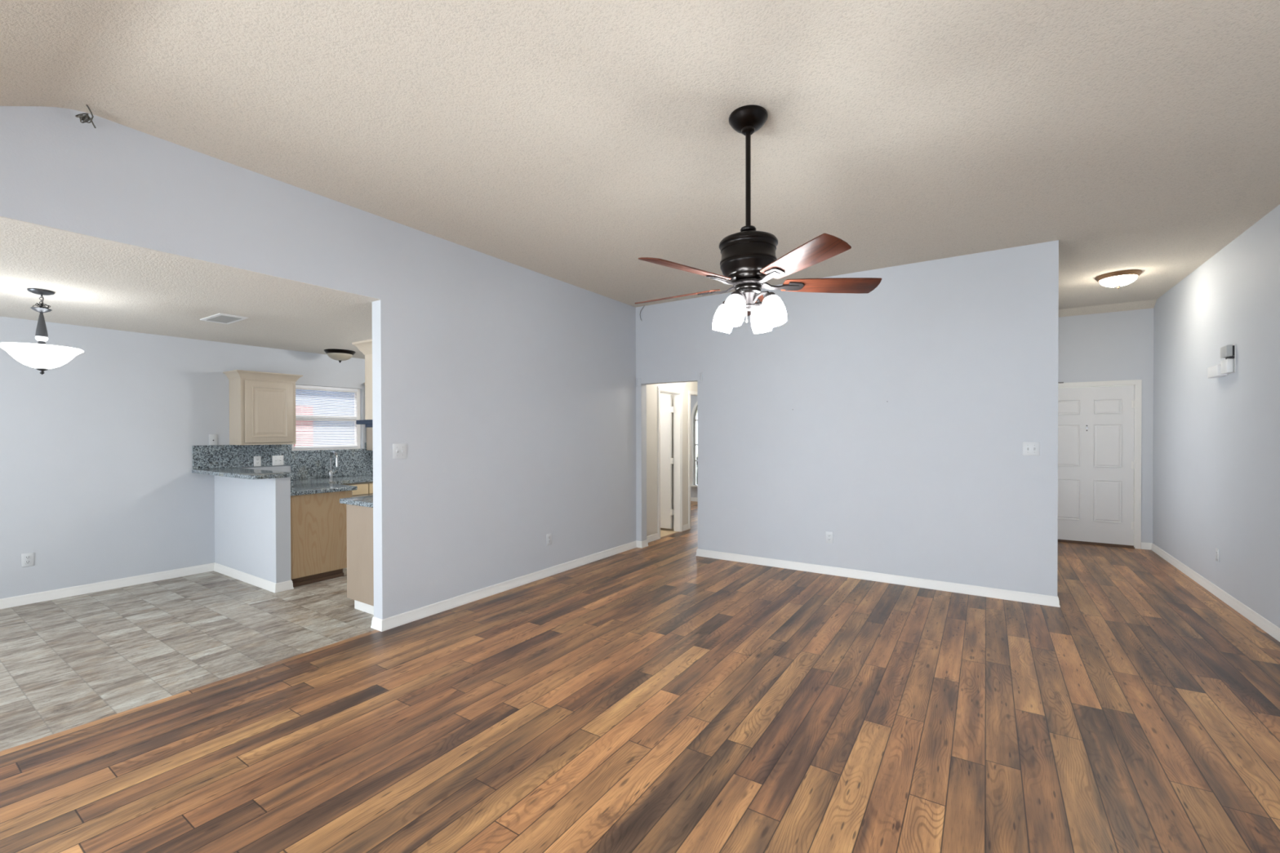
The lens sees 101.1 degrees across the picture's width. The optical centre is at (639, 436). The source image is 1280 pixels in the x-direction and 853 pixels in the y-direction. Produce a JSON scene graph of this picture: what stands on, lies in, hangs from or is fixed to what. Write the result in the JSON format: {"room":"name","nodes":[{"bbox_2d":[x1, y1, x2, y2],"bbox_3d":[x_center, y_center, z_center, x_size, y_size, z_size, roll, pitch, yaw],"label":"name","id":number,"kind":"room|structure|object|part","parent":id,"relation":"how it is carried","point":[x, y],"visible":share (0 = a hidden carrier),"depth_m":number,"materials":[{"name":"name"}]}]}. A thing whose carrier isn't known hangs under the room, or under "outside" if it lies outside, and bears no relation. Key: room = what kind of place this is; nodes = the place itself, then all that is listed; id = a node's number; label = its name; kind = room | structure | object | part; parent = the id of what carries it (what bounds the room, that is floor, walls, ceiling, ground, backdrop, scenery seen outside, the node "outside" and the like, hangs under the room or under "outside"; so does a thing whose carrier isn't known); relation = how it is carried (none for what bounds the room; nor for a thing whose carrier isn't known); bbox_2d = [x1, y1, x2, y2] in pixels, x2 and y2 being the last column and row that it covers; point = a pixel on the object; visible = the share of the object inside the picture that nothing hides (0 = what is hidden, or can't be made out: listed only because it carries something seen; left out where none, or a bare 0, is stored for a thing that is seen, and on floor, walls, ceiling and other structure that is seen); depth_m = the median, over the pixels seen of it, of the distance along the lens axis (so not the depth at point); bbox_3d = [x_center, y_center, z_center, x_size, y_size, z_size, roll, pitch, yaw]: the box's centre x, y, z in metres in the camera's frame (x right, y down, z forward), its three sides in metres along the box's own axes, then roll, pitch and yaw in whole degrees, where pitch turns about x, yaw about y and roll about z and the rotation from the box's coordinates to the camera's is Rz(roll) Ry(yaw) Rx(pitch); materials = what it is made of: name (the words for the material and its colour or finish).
{"room":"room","nodes":[
{"label":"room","id":0,"kind":"room"},
{"bbox_2d":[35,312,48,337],"bbox_3d":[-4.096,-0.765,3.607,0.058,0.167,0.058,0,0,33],"label":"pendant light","id":1,"kind":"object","parent":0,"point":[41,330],"depth_m":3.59,"materials":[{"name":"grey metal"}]},
{"bbox_2d":[0,316,367,599],"bbox_3d":[-5.014,0.165,5.000,0.120,2.541,6.650,0,0,33],"label":"wall","id":2,"kind":"structure","parent":0,"point":[98,482],"depth_m":4.97,"materials":[{"name":"paint"}]},
{"bbox_2d":[21,552,34,567],"bbox_3d":[-5.253,1.059,4.521,0.009,0.115,0.070,0,0,33],"label":"wall outlet","id":3,"kind":"object","parent":2,"relation":"attached to","point":[27,559],"visible":1,"depth_m":4.52,"materials":[{"name":"plastic"}]},
{"bbox_2d":[0,562,293,608],"bbox_3d":[-5.018,1.404,3.572,1.446,0.083,4.241,0,0,33],"label":"baseboard","id":4,"kind":"structure","parent":2,"relation":"attached to","point":[21,600],"depth_m":4.95,"materials":[{"name":"white paint"}]},
{"bbox_2d":[208,434,217,444],"bbox_3d":[-4.538,0.037,5.606,0.008,0.115,0.070,0,0,33],"label":"wall plate","id":5,"kind":"object","parent":2,"relation":"attached to","point":[212,437],"visible":1,"depth_m":5.60,"materials":[{"name":"plastic"}]},
{"bbox_2d":[192,444,292,469],"bbox_3d":[-4.375,0.216,5.844,0.020,0.247,0.928,0,0,33],"label":"backsplash","id":6,"kind":"structure","parent":2,"relation":"attached to","point":[213,456],"depth_m":5.77,"materials":[{"name":"stone"}]},
{"bbox_2d":[253,456,261,466],"bbox_3d":[-4.303,0.281,5.927,0.009,0.115,0.070,0,0,33],"label":"wall outlet","id":7,"kind":"object","parent":6,"relation":"attached to","point":[257,460],"visible":1,"depth_m":5.93,"materials":[{"name":"white plastic"}]},
{"bbox_2d":[272,455,283,465],"bbox_3d":[-4.186,0.279,6.098,0.017,0.115,0.116,0,0,33],"label":"light switch","id":8,"kind":"object","parent":6,"relation":"attached to","point":[277,460],"visible":1,"depth_m":6.10,"materials":[{"name":"white plastic"}]},
{"bbox_2d":[222,369,302,444],"bbox_3d":[-4.169,-0.302,5.850,0.354,0.787,0.640,0,0,33],"label":"upper cabinet","id":9,"kind":"object","parent":2,"relation":"attached to","point":[262,405],"visible":1,"depth_m":5.71,"materials":[{"name":"brown wood"}]},
{"bbox_3d":[-4.170,-0.658,5.848,0.354,0.075,0.640,0,0,33],"label":"crown moulding","id":10,"kind":"part","parent":9,"relation":"part of","materials":[{"name":"brown wood"}]},
{"bbox_3d":[-4.058,-0.265,5.778,0.019,0.664,0.460,0,0,33],"label":"door","id":11,"kind":"part","parent":9,"relation":"part of","materials":[{"name":"brown wood"}]},
{"bbox_3d":[-4.047,-0.265,5.771,0.007,0.548,0.344,0,0,33],"label":"raised panel","id":12,"kind":"part","parent":9,"relation":"part of","materials":[{"name":"brown wood"}]},
{"bbox_2d":[292,387,360,450],"bbox_3d":[-3.961,-0.229,6.644,0.064,0.790,0.850,0,0,33],"label":"window","id":13,"kind":"structure","parent":2,"relation":"in","point":[358,415],"depth_m":6.84,"materials":[{"name":"plastic"}]},
{"bbox_2d":[294,384,357,448],"bbox_3d":[-3.928,-0.239,6.622,0.026,0.765,0.750,0,0,33],"label":"blind","id":14,"kind":"object","parent":13,"relation":"attached to","point":[318,439],"visible":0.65,"depth_m":6.59,"materials":[{"name":"white plastic"}]},
{"bbox_3d":[-3.928,0.138,6.625,0.024,0.012,0.748,0,0,33],"label":"rail","id":15,"kind":"part","parent":14,"relation":"part of","materials":[{"name":"white plastic"}]},
{"bbox_3d":[-3.958,-0.226,6.642,0.059,0.050,0.760,0,0,33],"label":"meeting rail","id":16,"kind":"part","parent":13,"relation":"part of","materials":[{"name":"plastic"}]},
{"bbox_2d":[292,448,366,453],"bbox_3d":[-3.893,0.181,6.616,0.086,0.028,0.888,0,0,33],"label":"sill","id":17,"kind":"structure","parent":2,"relation":"attached to","point":[342,450],"depth_m":6.55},
{"bbox_2d":[291,442,373,479],"bbox_3d":[-3.666,0.296,6.925,0.020,0.424,1.654,0,0,33],"label":"backsplash","id":18,"kind":"structure","parent":2,"relation":"attached to","point":[311,464],"depth_m":6.61,"materials":[{"name":"stone"}]},
{"bbox_2d":[363,382,373,450],"bbox_3d":[-3.290,-0.263,7.188,0.314,0.888,0.793,0,0,33],"label":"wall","id":19,"kind":"structure","parent":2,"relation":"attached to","point":[369,430],"depth_m":6.93,"materials":[{"name":"grey paint"}]},
{"bbox_2d":[213,475,291,583],"bbox_3d":[-3.904,0.906,5.280,1.430,1.050,0.124,0,0,33],"label":"wall","id":20,"kind":"structure","parent":0,"point":[252,517],"depth_m":5.08,"materials":[{"name":"paint"}]},
{"bbox_2d":[191,467,296,479],"bbox_3d":[-3.935,0.362,5.214,1.446,0.036,0.366,0,0,33],"label":"countertop","id":21,"kind":"structure","parent":20,"relation":"on","point":[246,473],"depth_m":4.99,"materials":[{"name":"stone"}]},
{"bbox_2d":[290,476,293,492],"bbox_3d":[-3.856,0.450,5.335,1.406,0.139,0.025,0,0,33],"label":"bar riser","id":22,"kind":"object","parent":20,"relation":"attached to","point":[291,477],"visible":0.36,"depth_m":4.95,"materials":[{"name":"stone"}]},
{"bbox_2d":[0,106,635,619],"bbox_3d":[-2.120,-0.286,3.664,0.115,3.450,7.601,0,0,33],"label":"wall","id":23,"kind":"structure","parent":0,"point":[508,388],"depth_m":4.22,"materials":[{"name":"paint"}]},
{"bbox_2d":[75,104,96,128],"bbox_3d":[-2.674,-1.548,2.538,0.071,0.114,0.052,0,0,17],"label":"cable","id":24,"kind":"object","parent":23,"relation":"attached to","point":[86,116],"visible":1,"depth_m":2.54,"materials":[{"name":"grey"}]},
{"bbox_2d":[351,338,372,419],"bbox_3d":[-1.921,-0.444,4.437,0.402,0.617,0.786,0,0,33],"label":"upper cabinet","id":25,"kind":"object","parent":23,"relation":"attached to","point":[365,347],"visible":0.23,"depth_m":4.20,"materials":[{"name":"brown wood"}]},
{"bbox_3d":[-1.922,-0.705,4.436,0.402,0.095,0.786,0,0,33],"label":"crown moulding","id":26,"kind":"part","parent":25,"relation":"part of","materials":[{"name":"brown wood"}]},
{"bbox_2d":[355,419,373,427],"bbox_3d":[-1.933,-0.105,4.489,0.476,0.060,0.716,0,0,33],"label":"range hood","id":27,"kind":"object","parent":25,"relation":"attached to","point":[369,424],"visible":0.23,"depth_m":4.24,"materials":[{"name":"blue metal"}]},
{"bbox_2d":[392,443,406,458],"bbox_3d":[-1.821,0.114,4.000,0.017,0.115,0.116,0,0,33],"label":"light switch","id":28,"kind":"object","parent":23,"relation":"attached to","point":[399,451],"visible":1,"depth_m":4.00,"materials":[{"name":"plastic"}]},
{"bbox_2d":[370,533,658,631],"bbox_3d":[-0.832,1.381,5.547,0.150,0.083,3.974,0,0,35],"label":"baseboard","id":29,"kind":"structure","parent":23,"relation":"attached to","point":[377,624],"depth_m":4.77,"materials":[{"name":"white paint"}]},
{"bbox_2d":[546,533,551,545],"bbox_3d":[-0.926,1.050,5.372,0.009,0.115,0.070,0,0,33],"label":"wall outlet","id":30,"kind":"object","parent":23,"relation":"attached to","point":[548,536],"visible":1,"depth_m":5.37,"materials":[{"name":"plastic"}]},
{"bbox_2d":[0,501,1279,852],"bbox_3d":[-0.381,1.465,5.108,9.960,0.080,12.100,0,0,33],"label":"floor","id":31,"kind":"structure","parent":0,"point":[660,696],"depth_m":2.70,"materials":[{"name":"laminate"}]},
{"bbox_2d":[290,490,352,587],"bbox_3d":[-3.430,0.993,5.404,0.738,0.871,0.597,0,0,33],"label":"base cabinet","id":32,"kind":"object","parent":31,"relation":"on","point":[318,522],"visible":0.56,"depth_m":5.16,"materials":[{"name":"brown wood"}]},
{"bbox_2d":[339,481,373,497],"bbox_3d":[-3.417,0.983,6.746,0.629,0.871,1.690,0,0,33],"label":"base cabinet","id":33,"kind":"object","parent":31,"relation":"on","point":[364,489],"visible":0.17,"depth_m":6.32,"materials":[{"name":"brown wood"}]},
{"bbox_2d":[290,474,373,496],"bbox_3d":[-3.236,0.531,6.273,1.414,0.037,2.274,0,0,33],"label":"countertop","id":34,"kind":"structure","parent":33,"relation":"on","point":[322,485],"depth_m":5.66,"materials":[{"name":"stone"}]},
{"bbox_2d":[327,451,338,478],"bbox_3d":[-3.748,0.348,6.476,0.204,0.327,0.104,0,0,33],"label":"kitchen faucet","id":35,"kind":"object","parent":34,"relation":"on","point":[331,473],"visible":1,"depth_m":6.48,"materials":[{"name":"metal"}]},
{"bbox_3d":[-3.752,0.308,6.457,0.174,0.247,0.025,0,0,33],"label":"spout","id":36,"kind":"part","parent":35,"relation":"part of","materials":[{"name":"metal"}]},
{"bbox_3d":[-3.443,0.636,6.149,0.018,0.125,0.550,0,0,33],"label":"drawer","id":37,"kind":"part","parent":33,"relation":"part of","materials":[{"name":"brown wood"}]},
{"bbox_3d":[-3.141,0.632,6.609,0.018,0.125,0.530,0,0,33],"label":"drawer","id":38,"kind":"part","parent":33,"relation":"part of","materials":[{"name":"brown wood"}]},
{"bbox_2d":[346,504,373,614],"bbox_3d":[-2.013,0.996,4.519,0.639,0.871,0.670,0,0,33],"label":"base cabinet","id":39,"kind":"object","parent":31,"relation":"on","point":[360,566],"visible":0.25,"depth_m":4.29,"materials":[{"name":"brown wood"}]},
{"bbox_2d":[339,495,373,507],"bbox_3d":[-2.042,0.541,4.532,0.703,0.037,0.714,0,0,33],"label":"countertop","id":40,"kind":"structure","parent":39,"relation":"on","point":[366,501],"depth_m":4.34,"materials":[{"name":"stone"}]},
{"bbox_2d":[0,0,1279,359],"bbox_3d":[-0.237,-1.566,4.312,8.853,1.112,11.051,0,0,33],"label":"ceiling","id":41,"kind":"structure","parent":0,"point":[573,142],"depth_m":2.75,"materials":[{"name":"white paint"}]},
{"bbox_2d":[0,288,84,374],"bbox_3d":[-4.095,-0.709,3.608,0.398,0.577,0.398,0,0,33],"label":"pendant lamp","id":42,"kind":"object","parent":41,"relation":"hanging from","point":[41,356],"visible":1,"depth_m":3.56,"materials":[{"name":"white glass"}]},
{"bbox_3d":[-4.094,-0.916,3.607,0.068,0.105,0.080,0,0,33],"label":"coiled cord","id":43,"kind":"part","parent":42,"relation":"part of","materials":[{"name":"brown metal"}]},
{"bbox_3d":[-4.095,-0.536,3.609,0.398,0.148,0.398,0,0,33],"label":"lamp shade","id":44,"kind":"part","parent":42,"relation":"part of","materials":[{"name":"white glass"}]},
{"bbox_2d":[200,312,248,324],"bbox_3d":[-3.544,-1.000,4.491,0.430,0.011,0.200,0,0,33],"label":"ceiling vent","id":45,"kind":"object","parent":41,"relation":"in","point":[220,317],"visible":1,"depth_m":4.46,"materials":[{"name":"white plastic"}]},
{"bbox_2d":[324,348,355,363],"bbox_3d":[-3.581,-0.947,6.293,0.330,0.142,0.330,0,0,33],"label":"ceiling light","id":46,"kind":"object","parent":41,"relation":"attached to","point":[340,355],"visible":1,"depth_m":6.20,"materials":[{"name":"white glass"}]},
{"bbox_2d":[635,104,881,333],"bbox_3d":[0.509,-1.075,2.688,1.236,1.075,1.281,0,0,33],"label":"ceiling fan","id":47,"kind":"object","parent":41,"relation":"hanging from","point":[748,260],"visible":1,"depth_m":2.57,"materials":[{"name":"brown metal"}]},
{"bbox_3d":[0.198,-0.766,2.895,0.490,0.006,0.142,0,15,34],"label":"blade","id":48,"kind":"part","parent":47,"relation":"part of","materials":[{"name":"brown wood"}]},
{"bbox_3d":[0.216,-0.762,2.402,0.490,0.006,0.142,0,16,-38],"label":"blade","id":49,"kind":"part","parent":47,"relation":"part of","materials":[{"name":"brown wood"}]},
{"bbox_3d":[0.438,-0.613,2.755,0.120,0.152,0.110,0,0,33],"label":"lamp shade","id":50,"kind":"part","parent":47,"relation":"part of","materials":[{"name":"white glass"}]},
{"bbox_3d":[0.455,-0.612,2.554,0.110,0.152,0.120,0,0,33],"label":"lamp shade","id":51,"kind":"part","parent":47,"relation":"part of","materials":[{"name":"white glass"}]},
{"bbox_3d":[0.488,-0.693,2.599,0.060,0.050,0.122,0,0,33],"label":"lamp arm","id":52,"kind":"part","parent":47,"relation":"part of","materials":[{"name":"grey metal"}]},
{"bbox_3d":[0.661,-0.768,3.066,0.142,0.006,0.490,-16,-4,15],"label":"blade","id":53,"kind":"part","parent":47,"relation":"part of","materials":[{"name":"brown wood"}]},
{"bbox_3d":[0.606,-0.694,2.725,0.060,0.050,0.122,0,0,33],"label":"lamp arm","id":54,"kind":"part","parent":47,"relation":"part of","materials":[{"name":"grey metal"}]},
{"bbox_3d":[0.639,-0.614,2.771,0.110,0.152,0.120,0,0,33],"label":"lamp shade","id":55,"kind":"part","parent":47,"relation":"part of","materials":[{"name":"white glass"}]},
{"bbox_3d":[0.610,-0.693,2.603,0.122,0.050,0.060,0,0,33],"label":"lamp arm","id":56,"kind":"part","parent":47,"relation":"part of","materials":[{"name":"grey metal"}]},
{"bbox_3d":[0.655,-0.612,2.571,0.120,0.152,0.110,0,0,33],"label":"lamp shade","id":57,"kind":"part","parent":47,"relation":"part of","materials":[{"name":"white glass"}]},
{"bbox_3d":[0.692,-0.763,2.267,0.142,0.006,0.490,16,-5,-20],"label":"blade","id":58,"kind":"part","parent":47,"relation":"part of","materials":[{"name":"brown wood"}]},
{"bbox_3d":[0.966,-0.766,2.678,0.490,0.006,0.142,0,-15,-2],"label":"blade","id":59,"kind":"part","parent":47,"relation":"part of","materials":[{"name":"brown wood"}]},
{"bbox_2d":[1094,269,1142,288],"bbox_3d":[4.862,-1.569,5.360,0.360,0.142,0.360,0,0,33],"label":"ceiling light","id":60,"kind":"object","parent":41,"relation":"attached to","point":[1117,279],"visible":1,"depth_m":5.27,"materials":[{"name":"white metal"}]},
{"bbox_2d":[646,381,697,536],"bbox_3d":[1.548,0.047,8.377,1.130,2.700,4.299,0,0,33],"label":"wall","id":61,"kind":"structure","parent":0,"point":[651,389],"depth_m":7.16,"materials":[{"name":"white paint"}]},
{"bbox_2d":[660,395,673,528],"bbox_3d":[0.244,0.377,7.944,0.568,1.983,0.046,0,0,33],"label":"door","id":62,"kind":"structure","parent":61,"relation":"in","point":[666,408],"depth_m":7.83,"materials":[{"name":"white paint"}]},
{"bbox_2d":[657,386,683,538],"bbox_3d":[0.394,0.359,7.533,0.128,2.093,0.706,0,0,33],"label":"trim","id":63,"kind":"structure","parent":61,"relation":"attached to","point":[677,393],"depth_m":7.76,"materials":[{"name":"white paint"}]},
{"bbox_2d":[683,524,688,531],"bbox_3d":[0.686,1.361,7.884,0.016,0.083,0.188,0,0,33],"label":"baseboard","id":64,"kind":"structure","parent":61,"relation":"attached to","point":[686,526],"depth_m":7.88,"materials":[{"name":"white paint"}]},
{"bbox_2d":[688,390,697,528],"bbox_3d":[0.964,0.352,8.402,0.128,2.093,0.998,0,0,33],"label":"trim","id":65,"kind":"structure","parent":61,"relation":"attached to","point":[690,393],"depth_m":7.96,"materials":[{"name":"white paint"}]},
{"bbox_2d":[690,395,697,497],"bbox_3d":[-0.292,0.077,10.458,4.230,2.620,3.060,0,0,33],"label":"wall","id":66,"kind":"structure","parent":0,"point":[694,491],"depth_m":11.19,"materials":[{"name":"paint"}]},
{"bbox_2d":[690,401,697,487],"bbox_3d":[1.604,0.059,10.894,1.280,2.010,0.170,0,0,33],"label":"window","id":67,"kind":"structure","parent":66,"relation":"in","point":[693,419],"depth_m":11.20,"materials":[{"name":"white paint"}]},
{"bbox_2d":[690,497,697,502],"bbox_3d":[0.511,1.335,11.595,4.130,0.083,0.016,0,0,33],"label":"baseboard","id":68,"kind":"structure","parent":66,"relation":"attached to","point":[692,499],"depth_m":11.17,"materials":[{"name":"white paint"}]},
{"bbox_2d":[635,240,1058,596],"bbox_3d":[0.290,-0.318,7.363,8.600,3.450,1.469,0,0,33],"label":"wall","id":69,"kind":"structure","parent":0,"point":[893,420],"depth_m":5.10,"materials":[{"name":"paint"}]},
{"bbox_2d":[826,531,832,543],"bbox_3d":[1.941,1.038,5.406,0.070,0.115,0.009,0,0,33],"label":"wall outlet","id":70,"kind":"object","parent":69,"relation":"attached to","point":[828,535],"visible":1,"depth_m":5.40,"materials":[{"name":"plastic"}]},
{"bbox_2d":[695,548,1060,607],"bbox_3d":[3.010,1.365,6.683,3.436,0.083,3.326,0,0,33],"label":"baseboard","id":71,"kind":"structure","parent":69,"relation":"attached to","point":[1046,600],"depth_m":5.07,"materials":[{"name":"white paint"}]},
{"bbox_2d":[1022,441,1039,455],"bbox_3d":[3.327,0.106,4.483,0.116,0.115,0.017,0,0,33],"label":"light switch","id":72,"kind":"object","parent":69,"relation":"attached to","point":[1028,448],"visible":1,"depth_m":4.48,"materials":[{"name":"plastic"}]},
{"bbox_2d":[1057,308,1153,542],"bbox_3d":[5.790,-0.326,6.904,1.338,3.450,0.120,0,0,33],"label":"wall","id":73,"kind":"structure","parent":0,"point":[1111,346],"depth_m":6.65,"materials":[{"name":"paint"}]},
{"bbox_2d":[1057,539,1134,548],"bbox_3d":[5.818,1.384,6.876,0.922,0.030,0.120,0,0,33],"label":"threshold","id":74,"kind":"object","parent":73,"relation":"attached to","point":[1059,540],"depth_m":6.78,"materials":[{"name":"brown wood"}]},
{"bbox_2d":[1057,385,1135,545],"bbox_3d":[5.811,0.365,6.849,0.917,2.008,0.070,0,0,33],"label":"door","id":75,"kind":"structure","parent":73,"relation":"in","point":[1096,464],"depth_m":6.79,"materials":[{"name":"white paint"}]},
{"bbox_3d":[5.631,0.829,6.955,0.270,0.530,0.010,0,0,33],"label":"panel","id":76,"kind":"part","parent":75,"relation":"part of","materials":[{"name":"white paint"}]},
{"bbox_3d":[5.629,0.120,6.950,0.270,0.547,0.010,0,0,33],"label":"panel","id":77,"kind":"part","parent":75,"relation":"part of","materials":[{"name":"white paint"}]},
{"bbox_3d":[5.628,-0.380,6.946,0.270,0.187,0.010,0,0,33],"label":"panel","id":78,"kind":"part","parent":75,"relation":"part of","materials":[{"name":"white paint"}]},
{"bbox_3d":[5.969,0.830,6.732,0.270,0.530,0.010,0,0,33],"label":"panel","id":79,"kind":"part","parent":75,"relation":"part of","materials":[{"name":"white paint"}]},
{"bbox_3d":[5.968,0.121,6.727,0.270,0.547,0.010,0,0,33],"label":"panel","id":80,"kind":"part","parent":75,"relation":"part of","materials":[{"name":"white paint"}]},
{"bbox_3d":[5.966,-0.379,6.724,0.270,0.187,0.010,0,0,33],"label":"panel","id":81,"kind":"part","parent":75,"relation":"part of","materials":[{"name":"white paint"}]},
{"bbox_2d":[1057,379,1142,549],"bbox_3d":[5.816,0.347,6.869,1.038,2.104,0.118,0,0,33],"label":"trim","id":82,"kind":"structure","parent":73,"relation":"attached to","point":[1137,384],"depth_m":6.56,"materials":[{"name":"white paint"}]},
{"bbox_2d":[1152,204,1279,627],"bbox_3d":[3.437,-0.286,1.994,0.120,3.450,10.911,0,0,33],"label":"wall","id":83,"kind":"structure","parent":0,"point":[1216,458],"depth_m":4.54,"materials":[{"name":"paint"}]},
{"bbox_2d":[1141,542,1279,641],"bbox_3d":[3.314,1.397,2.018,0.106,0.083,10.791,0,0,33],"label":"baseboard","id":84,"kind":"structure","parent":83,"relation":"attached to","point":[1267,626],"depth_m":4.57,"materials":[{"name":"white paint"}]},
{"bbox_2d":[1215,547,1219,562],"bbox_3d":[5.114,1.050,4.670,0.009,0.115,0.070,0,0,33],"label":"wall outlet","id":85,"kind":"object","parent":83,"relation":"attached to","point":[1217,550],"visible":1,"depth_m":4.66,"materials":[{"name":"plastic"}]},
{"bbox_2d":[1207,344,1235,377],"bbox_3d":[4.997,-0.639,4.534,0.062,0.243,0.415,0,0,33],"label":"door chime","id":86,"kind":"object","parent":83,"relation":"attached to","point":[1228,366],"visible":1,"depth_m":4.41,"materials":[{"name":"white plastic"}]},
{"bbox_3d":[4.952,-0.643,4.412,0.004,0.233,0.160,0,0,33],"label":"plate","id":87,"kind":"part","parent":86,"relation":"part of","materials":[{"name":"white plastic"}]},
{"label":"outside","id":88,"kind":"structure","parent":0,"visible":0},
{"bbox_3d":[-7.580,1.802,13.968,52.000,0.150,65.000,0,0,33],"label":"lawn","id":89,"kind":"structure","parent":88,"visible":0},
{"bbox_2d":[293,389,355,446],"bbox_3d":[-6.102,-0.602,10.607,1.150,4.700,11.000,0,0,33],"label":"neighbouring house","id":90,"kind":"structure","parent":89,"relation":"on","point":[295,389],"depth_m":10.19,"materials":[{"name":"red brick"}]},
{"bbox_2d":[696,464,697,484],"bbox_3d":[2.219,1.116,12.443,4.042,1.101,1.011,0,0,33],"label":"hedge","id":91,"kind":"object","parent":89,"relation":"on","point":[696,464],"visible":0.02,"depth_m":12.46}
]}

